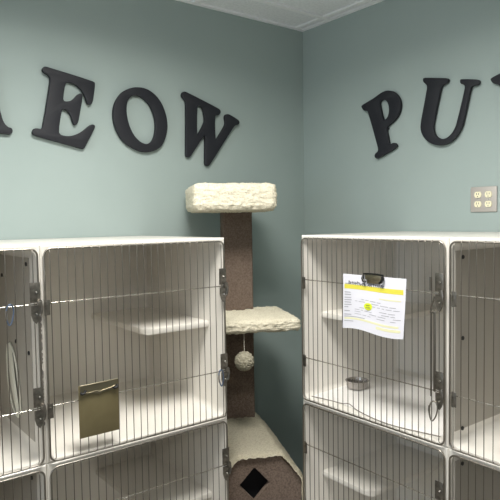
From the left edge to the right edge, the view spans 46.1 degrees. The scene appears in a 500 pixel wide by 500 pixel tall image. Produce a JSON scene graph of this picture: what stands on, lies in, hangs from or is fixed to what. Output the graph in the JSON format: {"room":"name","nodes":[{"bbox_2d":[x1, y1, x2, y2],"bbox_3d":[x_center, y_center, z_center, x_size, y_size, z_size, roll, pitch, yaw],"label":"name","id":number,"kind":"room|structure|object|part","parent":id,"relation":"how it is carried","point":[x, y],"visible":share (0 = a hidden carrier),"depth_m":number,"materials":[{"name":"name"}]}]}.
{"room":"veterinary clinic","nodes":[
{"label":"veterinary clinic","id":0,"kind":"room"},
{"bbox_2d":[0,0,304,495],"bbox_3d":[-1.527,0.232,1.695,4.700,2.900,0.100,-3,4,-38],"label":"wall","id":1,"kind":"structure","parent":0,"point":[250,70],"depth_m":2.49,"materials":[{"name":"green paint"}]},
{"bbox_2d":[0,111,12,134],"bbox_3d":[-0.962,-0.526,2.026,0.265,0.236,0.020,-3,4,-38],"label":"letter","id":2,"kind":"object","parent":1,"relation":"attached to","point":[4,129],"depth_m":2.09,"materials":[{"name":"black paint"}]},
{"bbox_2d":[32,67,94,148],"bbox_3d":[-0.704,-0.534,2.225,0.246,0.293,0.020,-3,4,-38],"label":"letter","id":3,"kind":"object","parent":1,"relation":"attached to","point":[55,103],"depth_m":2.21,"materials":[{"name":"black paint"}]},
{"bbox_2d":[112,87,167,151],"bbox_3d":[-0.452,-0.535,2.421,0.246,0.263,0.020,-3,4,-38],"label":"letter","id":4,"kind":"object","parent":1,"relation":"attached to","point":[123,130],"depth_m":2.41,"materials":[{"name":"black paint"}]},
{"bbox_2d":[181,92,238,165],"bbox_3d":[-0.174,-0.533,2.635,0.307,0.314,0.020,-3,4,-38],"label":"letter","id":5,"kind":"object","parent":1,"relation":"attached to","point":[212,145],"depth_m":2.61,"materials":[{"name":"black paint"}]},
{"bbox_2d":[176,0,303,31],"bbox_3d":[-1.548,-1.005,1.554,4.600,0.010,0.020,-3,4,-38],"label":"trim","id":6,"kind":"structure","parent":1,"relation":"attached to","point":[200,4],"depth_m":2.71,"materials":[{"name":"white paint"}]},
{"bbox_2d":[201,0,372,27],"bbox_3d":[-0.087,-0.982,-0.338,4.600,0.092,4.800,-3,4,-38],"label":"ceiling","id":7,"kind":"structure","parent":0,"point":[250,7],"depth_m":2.65,"materials":[{"name":"paint"}]},
{"bbox_2d":[303,0,499,234],"bbox_3d":[1.791,0.209,1.162,0.100,2.900,4.800,-3,4,-38],"label":"wall","id":8,"kind":"structure","parent":0,"point":[349,60],"depth_m":2.50,"materials":[{"name":"green paint"}]},
{"bbox_2d":[253,0,329,20],"bbox_3d":[-1.432,-1.000,1.404,4.560,0.008,0.024,-3,4,-38],"label":"trim","id":9,"kind":"structure","parent":8,"relation":"attached to","point":[267,2],"depth_m":2.65,"materials":[{"name":"white paint"}]},
{"bbox_2d":[295,0,371,28],"bbox_3d":[1.689,-1.028,1.034,0.024,0.008,4.760,-3,4,-38],"label":"trim","id":10,"kind":"structure","parent":8,"relation":"attached to","point":[360,2],"depth_m":2.71,"materials":[{"name":"white paint"}]},
{"bbox_2d":[302,0,383,30],"bbox_3d":[1.731,-1.029,1.054,0.020,0.010,4.780,-3,4,-38],"label":"trim","id":11,"kind":"structure","parent":8,"relation":"attached to","point":[373,2],"depth_m":2.72,"materials":[{"name":"white paint"}]},
{"bbox_2d":[361,91,401,158],"bbox_3d":[0.578,-0.548,2.582,0.020,0.286,0.217,-3,4,-38],"label":"letter","id":12,"kind":"object","parent":8,"relation":"attached to","point":[380,125],"depth_m":2.56,"materials":[{"name":"black paint"}]},
{"bbox_2d":[420,78,480,145],"bbox_3d":[0.786,-0.556,2.313,0.020,0.281,0.261,-3,4,-38],"label":"letter","id":13,"kind":"object","parent":8,"relation":"attached to","point":[435,86],"depth_m":2.35,"materials":[{"name":"black paint"}]},
{"bbox_2d":[471,186,496,211],"bbox_3d":[0.882,-0.192,2.221,0.010,0.096,0.108,-3,4,-38],"label":"power outlet","id":14,"kind":"object","parent":8,"relation":"attached to","point":[483,199],"visible":1,"depth_m":2.22,"materials":[{"name":"silver metal"}]},
{"bbox_2d":[474,201,480,206],"bbox_3d":[0.867,-0.174,2.237,0.004,0.023,0.029,-3,4,-38],"label":"socket","id":15,"kind":"object","parent":14,"relation":"attached to","point":[476,203],"depth_m":2.24,"materials":[{"name":"beige plastic"}]},
{"bbox_2d":[474,192,481,197],"bbox_3d":[0.867,-0.210,2.236,0.004,0.023,0.029,-3,4,-38],"label":"socket","id":16,"kind":"object","parent":14,"relation":"attached to","point":[476,194],"depth_m":2.23,"materials":[{"name":"beige plastic"}]},
{"bbox_2d":[485,191,491,196],"bbox_3d":[0.893,-0.209,2.202,0.004,0.023,0.029,-3,4,-38],"label":"socket","id":17,"kind":"object","parent":14,"relation":"attached to","point":[487,193],"depth_m":2.20,"materials":[{"name":"beige plastic"}]},
{"bbox_2d":[485,201,491,206],"bbox_3d":[0.893,-0.173,2.204,0.004,0.023,0.029,-3,4,-38],"label":"socket","id":18,"kind":"object","parent":14,"relation":"attached to","point":[487,203],"depth_m":2.20,"materials":[{"name":"beige plastic"}]},
{"bbox_2d":[491,74,499,85],"bbox_3d":[0.951,-0.543,2.099,0.020,0.228,0.188,-3,4,-38],"label":"letter","id":19,"kind":"object","parent":8,"relation":"attached to","point":[496,79],"depth_m":2.14,"materials":[{"name":"black paint"}]},
{"bbox_3d":[-0.045,1.809,-0.196,4.800,0.100,5.000,-3,4,-38],"label":"floor","id":20,"kind":"structure","parent":0,"visible":0},
{"bbox_2d":[185,182,302,499],"bbox_3d":[-0.018,0.677,2.398,0.415,1.895,0.508,-1,3,-12],"label":"cat tree","id":21,"kind":"object","parent":20,"relation":"on","point":[262,468],"visible":0.78,"depth_m":2.30,"materials":[{"name":"brown carpet"}]},
{"bbox_3d":[-0.059,0.047,2.565,0.129,0.434,0.084,-2,3,-12],"label":"post","id":22,"kind":"part","parent":21,"relation":"part of","materials":[{"name":"brown carpet"}]},
{"bbox_3d":[-0.051,0.521,2.589,0.129,0.438,0.084,-2,3,-12],"label":"post","id":23,"kind":"part","parent":21,"relation":"part of","materials":[{"name":"brown carpet"}]},
{"bbox_3d":[-0.734,1.427,1.910,1.232,0.467,0.560,-3,4,-38],"label":"stand","id":24,"kind":"object","parent":20,"relation":"on","visible":0},
{"bbox_2d":[0,464,46,499],"bbox_3d":[-0.978,0.903,1.685,0.615,0.609,0.621,-3,4,-38],"label":"cage","id":25,"kind":"object","parent":24,"relation":"on","point":[30,484],"visible":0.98,"depth_m":1.67,"materials":[{"name":"silver metal"}]},
{"bbox_3d":[-0.742,0.884,1.861,0.003,0.522,0.455,-3,4,-38],"label":"divider panel","id":26,"kind":"part","parent":25,"relation":"part of","materials":[{"name":"beige plastic"}]},
{"bbox_2d":[0,242,46,476],"bbox_3d":[-0.988,0.294,1.654,0.615,0.609,0.621,-3,4,-38],"label":"cage","id":27,"kind":"object","parent":25,"relation":"on","point":[22,439],"visible":1,"depth_m":1.67,"materials":[{"name":"silver metal"}]},
{"bbox_2d":[5,304,13,325],"bbox_3d":[-0.629,0.170,1.540,0.024,0.059,0.005,-3,4,-38],"label":"hook","id":28,"kind":"object","parent":27,"relation":"attached to","point":[8,305],"visible":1,"depth_m":1.54,"materials":[{"name":"blue"}]},
{"bbox_2d":[6,342,21,417],"bbox_3d":[-0.720,0.393,1.789,0.006,0.221,0.130,-3,4,-38],"label":"loop","id":29,"kind":"object","parent":27,"relation":"hanging from","point":[10,348],"visible":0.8,"depth_m":1.78,"materials":[{"name":"white plastic"}]},
{"bbox_3d":[-0.751,0.275,1.829,0.003,0.522,0.455,-3,4,-38],"label":"divider panel","id":30,"kind":"part","parent":27,"relation":"part of","materials":[{"name":"beige plastic"}]},
{"bbox_2d":[46,416,231,499],"bbox_3d":[-0.491,0.876,2.061,0.615,0.609,0.621,-3,4,-38],"label":"cage","id":31,"kind":"object","parent":24,"relation":"on","point":[192,462],"visible":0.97,"depth_m":2.14,"materials":[{"name":"silver metal"}]},
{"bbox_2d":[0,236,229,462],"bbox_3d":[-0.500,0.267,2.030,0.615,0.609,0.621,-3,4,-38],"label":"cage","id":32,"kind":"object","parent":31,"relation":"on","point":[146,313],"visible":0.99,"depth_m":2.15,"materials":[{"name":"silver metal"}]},
{"bbox_2d":[78,378,118,438],"bbox_3d":[-0.433,0.457,1.697,0.121,0.156,0.014,-3,4,-38],"label":"clipboard","id":33,"kind":"object","parent":32,"relation":"hanging from","point":[98,401],"visible":1,"depth_m":1.70,"materials":[{"name":"brown wood"}]},
{"bbox_2d":[91,307,208,334],"bbox_3d":[-0.376,0.257,2.153,0.245,0.022,0.445,-3,4,-38],"label":"shelf","id":34,"kind":"object","parent":32,"relation":"attached to","point":[146,322],"depth_m":2.11,"materials":[{"name":"white plastic"}]},
{"bbox_2d":[218,369,223,386],"bbox_3d":[-0.096,0.427,1.962,0.024,0.059,0.005,-3,4,-38],"label":"hook","id":35,"kind":"object","parent":32,"relation":"attached to","point":[220,369],"visible":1,"depth_m":1.96,"materials":[{"name":"silver metal"}]},
{"bbox_2d":[96,454,211,499],"bbox_3d":[-0.366,0.866,2.184,0.245,0.022,0.445,-3,4,-38],"label":"shelf","id":36,"kind":"object","parent":31,"relation":"attached to","point":[182,494],"depth_m":2.19,"materials":[{"name":"white plastic"}]},
{"bbox_3d":[0.823,1.403,1.925,0.560,0.467,1.232,-3,4,-38],"label":"stand","id":37,"kind":"object","parent":20,"relation":"on","visible":0},
{"bbox_2d":[302,399,448,499],"bbox_3d":[0.616,0.856,2.133,0.621,0.609,0.615,-3,4,-38],"label":"cage","id":38,"kind":"object","parent":37,"relation":"on","point":[346,457],"visible":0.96,"depth_m":2.24,"materials":[{"name":"silver metal"}]},
{"bbox_2d":[322,443,442,496],"bbox_3d":[0.527,0.847,2.284,0.445,0.022,0.245,-3,4,-38],"label":"shelf","id":39,"kind":"object","parent":38,"relation":"attached to","point":[390,451],"depth_m":2.27,"materials":[{"name":"white plastic"}]},
{"bbox_2d":[301,231,499,447],"bbox_3d":[0.607,0.247,2.102,0.621,0.609,0.615,-3,4,-38],"label":"cage","id":40,"kind":"object","parent":38,"relation":"on","point":[332,353],"visible":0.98,"depth_m":2.21,"materials":[{"name":"silver metal"}]},
{"bbox_3d":[0.375,0.263,1.923,0.006,0.599,0.604,-3,4,-38],"label":"door","id":41,"kind":"part","parent":40,"relation":"part of","materials":[{"name":"silver metal"}]},
{"bbox_2d":[343,273,406,338],"bbox_3d":[0.387,0.173,1.870,0.017,0.199,0.258,-3,4,-38],"label":"paper form","id":42,"kind":"object","parent":40,"relation":"attached to","point":[373,303],"visible":1,"depth_m":1.86,"materials":[{"name":"white paper"}]},
{"bbox_3d":[0.390,0.088,1.862,0.006,0.016,0.064,-3,4,-38],"label":"clip plate","id":43,"kind":"part","parent":42,"relation":"part of","materials":[{"name":"silver metal"}]},
{"bbox_2d":[312,371,442,436],"bbox_3d":[0.566,0.532,2.093,0.476,0.020,0.541,-3,4,-38],"label":"pad","id":44,"kind":"object","parent":40,"relation":"in","point":[345,397],"visible":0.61,"depth_m":2.08,"materials":[{"name":"white fabric"}]},
{"bbox_2d":[345,377,368,389],"bbox_3d":[0.408,0.509,2.239,0.090,0.030,0.090,-3,4,-38],"label":"pet bowl","id":45,"kind":"object","parent":44,"relation":"on","point":[352,381],"visible":0.88,"depth_m":2.22,"materials":[{"name":"silver metal"}]},
{"bbox_2d":[321,302,442,320],"bbox_3d":[0.518,0.238,2.253,0.445,0.022,0.245,-3,4,-38],"label":"shelf","id":46,"kind":"object","parent":40,"relation":"attached to","point":[411,308],"depth_m":2.23,"materials":[{"name":"white plastic"}]},
{"bbox_2d":[429,277,435,395],"bbox_3d":[0.530,0.253,1.706,0.009,0.350,0.022,-3,4,-38],"label":"rod","id":47,"kind":"object","parent":40,"relation":"attached to","point":[433,300],"visible":1,"depth_m":1.71,"materials":[{"name":"silver metal"}]},
{"bbox_3d":[0.527,0.130,1.699,0.007,0.105,0.022,-3,4,-34],"label":"handle","id":48,"kind":"part","parent":47,"relation":"part of","materials":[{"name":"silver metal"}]},
{"bbox_3d":[0.532,0.297,1.709,0.018,0.260,0.005,1,4,37],"label":"rod","id":49,"kind":"part","parent":47,"relation":"part of","materials":[{"name":"silver metal"}]},
{"bbox_2d":[428,400,437,420],"bbox_3d":[0.533,0.469,1.712,0.005,0.064,0.034,-3,4,-38],"label":"hook","id":50,"kind":"object","parent":40,"relation":"attached to","point":[429,405],"visible":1,"depth_m":1.71,"materials":[{"name":"silver metal"}]},
{"bbox_2d":[448,448,499,499],"bbox_3d":[0.993,0.875,1.646,0.621,0.609,0.615,-3,4,-38],"label":"cage","id":51,"kind":"object","parent":37,"relation":"on","point":[470,478],"visible":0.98,"depth_m":1.73,"materials":[{"name":"silver metal"}]},
{"bbox_2d":[449,235,499,465],"bbox_3d":[0.984,0.266,1.615,0.621,0.609,0.615,-3,4,-38],"label":"cage","id":52,"kind":"object","parent":51,"relation":"on","point":[474,261],"visible":1,"depth_m":1.72,"materials":[{"name":"silver metal"}]},
{"bbox_3d":[0.792,0.861,1.863,0.498,0.522,0.003,-3,4,-38],"label":"divider panel","id":53,"kind":"part","parent":51,"relation":"part of","materials":[{"name":"beige plastic"}]}
]}

